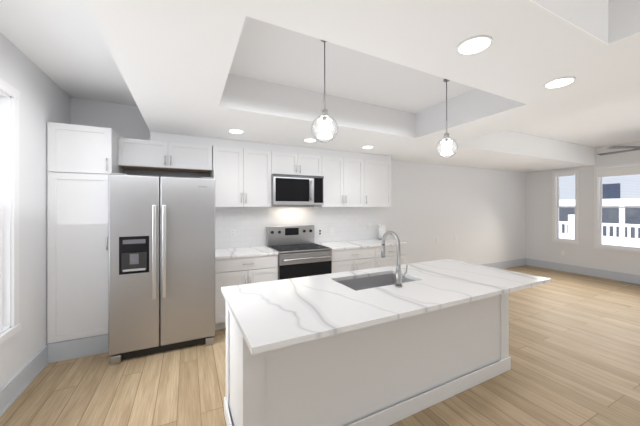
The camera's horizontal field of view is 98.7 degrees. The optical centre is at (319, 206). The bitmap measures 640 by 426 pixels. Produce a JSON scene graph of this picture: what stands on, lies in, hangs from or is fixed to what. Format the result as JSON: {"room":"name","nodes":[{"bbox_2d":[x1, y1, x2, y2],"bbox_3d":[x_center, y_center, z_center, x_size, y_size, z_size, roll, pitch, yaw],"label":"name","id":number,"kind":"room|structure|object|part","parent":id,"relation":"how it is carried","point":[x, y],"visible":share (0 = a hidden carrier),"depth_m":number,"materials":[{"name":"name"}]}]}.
{"room":"kitchen","nodes":[
{"label":"kitchen","id":0,"kind":"room"},
{"bbox_2d":[0,32,69,388],"bbox_3d":[-1.256,0.060,-0.352,0.150,2.820,7.650,0,0,-26],"label":"wall","id":1,"kind":"structure","parent":0,"point":[44,99],"depth_m":2.35,"materials":[{"name":"white paint"}]},
{"bbox_2d":[0,78,20,344],"bbox_3d":[-2.191,0.028,1.631,0.178,1.865,1.087,0,0,-26],"label":"window","id":2,"kind":"structure","parent":1,"relation":"in","point":[10,325],"depth_m":2.06,"materials":[{"name":"white"}]},
{"bbox_2d":[0,345,48,416],"bbox_3d":[-1.046,1.385,-0.590,0.024,0.170,7.040,0,0,-26],"label":"baseboard","id":3,"kind":"structure","parent":1,"relation":"attached to","point":[14,387],"depth_m":2.19,"materials":[{"name":"grey paint"}]},
{"bbox_2d":[70,97,525,264],"bbox_3d":[1.167,0.060,5.133,9.260,2.820,0.150,0,0,-26],"label":"wall","id":4,"kind":"structure","parent":0,"point":[480,213],"depth_m":5.75,"materials":[{"name":"white paint"}]},
{"bbox_2d":[118,131,213,173],"bbox_3d":[-1.872,-0.671,3.409,0.976,0.413,0.328,0,0,-26],"label":"upper cabinet","id":5,"kind":"object","parent":4,"relation":"attached to","point":[166,152],"depth_m":3.28,"materials":[{"name":"white wood"}]},
{"bbox_2d":[210,138,273,209],"bbox_3d":[-1.083,-0.439,3.788,0.759,0.878,0.328,0,0,-26],"label":"upper cabinet","id":6,"kind":"object","parent":4,"relation":"attached to","point":[242,171],"depth_m":3.65,"materials":[{"name":"white wood"}]},
{"bbox_2d":[210,207,382,250],"bbox_3d":[-0.178,0.300,4.399,2.929,0.600,0.008,0,0,-26],"label":"backsplash","id":7,"kind":"structure","parent":4,"relation":"attached to","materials":[{"name":"tile"}]},
{"bbox_2d":[230,229,235,237],"bbox_3d":[-1.230,0.370,3.886,0.070,0.114,0.007,0,0,-26],"label":"outlet","id":8,"kind":"object","parent":7,"relation":"in","point":[232,231],"depth_m":3.89,"materials":[{"name":"white plastic"}]},
{"bbox_2d":[318,228,321,235],"bbox_3d":[0.001,0.410,4.476,0.070,0.114,0.007,0,0,-26],"label":"outlet","id":9,"kind":"object","parent":7,"relation":"in","point":[319,229],"depth_m":4.48,"materials":[{"name":"white plastic"}]},
{"bbox_2d":[330,227,334,234],"bbox_3d":[0.204,0.400,4.574,0.070,0.114,0.007,0,0,-26],"label":"outlet","id":10,"kind":"object","parent":7,"relation":"in","point":[332,229],"depth_m":4.57,"materials":[{"name":"white plastic"}]},
{"bbox_2d":[274,144,321,175],"bbox_3d":[-0.391,-0.669,4.119,0.775,0.418,0.328,0,0,-26],"label":"upper cabinet","id":11,"kind":"object","parent":4,"relation":"attached to","point":[293,160],"depth_m":3.97,"materials":[{"name":"white wood"}]},
{"bbox_2d":[271,174,323,204],"bbox_3d":[-0.363,-0.241,4.061,0.765,0.428,0.438,0,0,-26],"label":"microwave","id":12,"kind":"object","parent":11,"relation":"attached to","point":[288,189],"visible":1,"depth_m":3.89,"materials":[{"name":"grey metal"}]},
{"bbox_3d":[-0.123,-0.237,3.959,0.022,0.295,0.046,0,0,-26],"label":"handle","id":13,"kind":"part","parent":12,"relation":"part of","materials":[{"name":"silver metal"}]},
{"bbox_2d":[313,149,369,205],"bbox_3d":[0.328,-0.439,4.464,0.820,0.878,0.328,0,0,-26],"label":"upper cabinet","id":14,"kind":"object","parent":4,"relation":"attached to","point":[346,174],"depth_m":4.32,"materials":[{"name":"white wood"}]},
{"bbox_2d":[370,154,390,205],"bbox_3d":[0.872,-0.439,4.724,0.625,0.878,0.328,0,0,-26],"label":"upper cabinet","id":15,"kind":"object","parent":4,"relation":"attached to","point":[380,165],"depth_m":4.62,"materials":[{"name":"white wood"}]},
{"bbox_2d":[479,258,525,268],"bbox_3d":[3.200,1.385,6.014,4.530,0.170,0.018,0,0,-26],"label":"baseboard","id":16,"kind":"structure","parent":4,"relation":"attached to","point":[509,263],"depth_m":6.64,"materials":[{"name":"grey paint"}]},
{"bbox_2d":[0,265,639,425],"bbox_3d":[2.852,1.520,1.616,9.260,0.100,7.950,0,0,-26],"label":"floor","id":17,"kind":"structure","parent":0,"point":[574,346],"depth_m":2.33,"materials":[{"name":"brown wood"}]},
{"bbox_2d":[46,122,125,362],"bbox_3d":[-2.481,0.332,2.966,0.502,2.275,0.602,0,0,-26],"label":"tall cabinet","id":18,"kind":"object","parent":17,"relation":"on","point":[80,158],"depth_m":2.70,"materials":[{"name":"white wood"}]},
{"bbox_2d":[108,173,214,364],"bbox_3d":[-1.713,0.577,3.106,0.930,1.787,0.933,0,0,-26],"label":"fridge","id":19,"kind":"object","parent":17,"relation":"on","point":[161,263],"visible":1,"depth_m":2.71,"materials":[{"name":"grey metal"}]},
{"bbox_3d":[-1.571,0.435,2.691,0.116,0.910,0.061,0,0,-26],"label":"handle","id":20,"kind":"part","parent":19,"relation":"part of","materials":[{"name":"silver metal"}]},
{"bbox_2d":[215,254,277,329],"bbox_3d":[-1.019,1.041,3.655,0.758,0.858,0.623,0,0,-26],"label":"base cabinet","id":21,"kind":"object","parent":17,"relation":"on","point":[228,271],"depth_m":3.33,"materials":[{"name":"white wood"}]},
{"bbox_2d":[215,246,277,257],"bbox_3d":[-1.013,0.595,3.642,0.767,0.031,0.635,0,0,-26],"label":"countertop","id":22,"kind":"structure","parent":21,"relation":"on","point":[235,251],"depth_m":3.51,"materials":[{"name":"white stone"}]},
{"bbox_2d":[267,225,331,279],"bbox_3d":[-0.303,0.880,3.941,0.760,1.180,0.702,0,0,-26],"label":"range","id":23,"kind":"object","parent":17,"relation":"on","point":[301,252],"visible":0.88,"depth_m":3.79,"materials":[{"name":"grey metal"}]},
{"bbox_3d":[-0.163,0.680,3.650,0.660,0.022,0.057,0,0,-26],"label":"handle","id":24,"kind":"part","parent":23,"relation":"part of","materials":[{"name":"silver metal"}]},
{"bbox_2d":[331,246,381,272],"bbox_3d":[0.397,1.041,4.333,0.820,0.858,0.623,0,0,-26],"label":"base cabinet","id":25,"kind":"object","parent":17,"relation":"on","point":[342,260],"depth_m":4.05,"materials":[{"name":"white wood"}]},
{"bbox_2d":[314,238,405,249],"bbox_3d":[0.656,0.595,4.442,1.388,0.031,0.635,0,0,-26],"label":"countertop","id":26,"kind":"structure","parent":25,"relation":"on","point":[363,243],"depth_m":4.30,"materials":[{"name":"white stone"}]},
{"bbox_2d":[378,224,385,239],"bbox_3d":[1.098,0.436,4.884,0.150,0.285,0.150,0,0,-26],"label":"paper towel","id":27,"kind":"object","parent":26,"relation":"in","point":[381,230],"visible":0.77,"depth_m":4.84,"materials":[{"name":"white paper"}]},
{"bbox_2d":[224,271,510,425],"bbox_3d":[0.516,1.039,2.234,2.403,0.861,0.699,0,0,-26],"label":"kitchen island","id":28,"kind":"object","parent":17,"relation":"on","point":[385,346],"depth_m":1.84,"materials":[{"name":"white"}]},
{"bbox_2d":[221,259,550,354],"bbox_3d":[0.577,0.594,2.106,2.432,0.028,1.014,0,0,-26],"label":"island countertop","id":29,"kind":"structure","parent":28,"relation":"on","point":[269,315],"depth_m":1.74,"materials":[{"name":"white stone"}]},
{"bbox_2d":[381,231,408,286],"bbox_3d":[0.568,0.381,2.094,0.119,0.398,0.214,0,0,-26],"label":"faucet","id":30,"kind":"object","parent":29,"relation":"on","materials":[{"name":"silver metal"}]},
{"bbox_2d":[382,246,405,266],"bbox_3d":[0.961,1.041,4.603,0.670,0.858,0.623,0,0,-26],"label":"base cabinet","id":31,"kind":"object","parent":17,"relation":"on","point":[390,259],"depth_m":4.35,"materials":[{"name":"white wood"}]},
{"bbox_2d":[0,0,639,171],"bbox_3d":[3.217,-1.064,1.791,8.150,0.368,7.650,0,0,-26],"label":"ceiling","id":32,"kind":"structure","parent":0,"point":[253,70],"depth_m":1.95,"materials":[{"name":"white paint"}]},
{"bbox_2d":[228,129,243,133],"bbox_3d":[-0.971,-0.875,3.183,0.172,0.008,0.172,0,0,-26],"label":"recessed light","id":33,"kind":"object","parent":32,"relation":"in","point":[237,131],"visible":0.98,"depth_m":3.17,"materials":[{"name":"white plastic"}]},
{"bbox_2d":[303,138,316,141],"bbox_3d":[-0.132,-0.875,3.607,0.172,0.008,0.172,0,0,-26],"label":"recessed light","id":34,"kind":"object","parent":32,"relation":"in","point":[309,140],"visible":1,"depth_m":3.60,"materials":[{"name":"white plastic"}]},
{"bbox_2d":[311,40,337,142],"bbox_3d":[0.033,-0.822,1.934,0.190,0.734,0.190,0,0,-26],"label":"pendant light","id":35,"kind":"object","parent":32,"relation":"hanging from","point":[324,135],"visible":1,"depth_m":1.93,"materials":[{"name":"glass"}]},
{"bbox_2d":[436,79,457,157],"bbox_3d":[1.179,-0.822,2.561,0.190,0.734,0.190,0,0,-26],"label":"pendant light","id":36,"kind":"object","parent":32,"relation":"hanging from","point":[447,152],"visible":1,"depth_m":2.56,"materials":[{"name":"glass"}]},
{"bbox_2d":[457,35,492,54],"bbox_3d":[0.837,-0.875,1.493,0.172,0.008,0.172,0,0,-26],"label":"recessed light","id":37,"kind":"object","parent":32,"relation":"in","point":[474,45],"visible":1,"depth_m":1.48,"materials":[{"name":"white plastic"}]},
{"bbox_2d":[544,77,575,87],"bbox_3d":[1.688,-0.875,1.940,0.172,0.008,0.172,0,0,-26],"label":"recessed light","id":38,"kind":"object","parent":32,"relation":"in","point":[559,82],"visible":0.98,"depth_m":1.93,"materials":[{"name":"white plastic"}]},
{"bbox_2d":[597,146,639,155],"bbox_3d":[5.496,-1.085,4.591,1.321,0.330,1.313,0,0,-26],"label":"ceiling fan","id":39,"kind":"object","parent":32,"relation":"hanging from","point":[633,148],"visible":1,"depth_m":4.61,"materials":[{"name":"grey"}]},
{"bbox_2d":[526,141,639,274],"bbox_3d":[6.960,0.060,3.584,0.150,2.820,7.650,0,0,-26],"label":"wall","id":40,"kind":"structure","parent":0,"point":[542,246],"depth_m":6.03,"materials":[{"name":"white paint"}]},
{"bbox_2d":[552,169,578,243],"bbox_3d":[5.645,-0.007,6.295,0.178,1.655,0.497,0,0,-26],"label":"window","id":41,"kind":"structure","parent":40,"relation":"in","point":[555,210],"depth_m":6.37,"materials":[{"name":"white"}]},
{"bbox_2d":[526,258,639,283],"bbox_3d":[6.888,1.385,3.540,0.018,0.170,7.632,0,0,-26],"label":"baseboard","id":42,"kind":"structure","parent":40,"relation":"attached to","point":[619,276],"depth_m":5.92,"materials":[{"name":"grey paint"}]},
{"bbox_2d":[594,162,639,252],"bbox_3d":[6.067,0.007,5.415,0.178,1.725,0.957,0,0,-26],"label":"window","id":43,"kind":"structure","parent":40,"relation":"in","point":[598,199],"depth_m":5.72,"materials":[{"name":"white"}]},
{"bbox_2d":[555,165,639,176],"bbox_3d":[5.826,-0.707,5.713,0.010,0.173,1.566,0,0,-26],"label":"window blind","id":44,"kind":"object","parent":43,"relation":"attached to","point":[621,171],"visible":0.87,"depth_m":5.51,"materials":[{"name":"white plastic"}]},
{"label":"outside","id":45,"kind":"structure","parent":0,"visible":0},
{"bbox_2d":[559,174,639,247],"bbox_3d":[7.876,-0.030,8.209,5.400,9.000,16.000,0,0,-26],"label":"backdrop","id":46,"kind":"structure","parent":45,"point":[617,229],"depth_m":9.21,"materials":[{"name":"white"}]}
]}

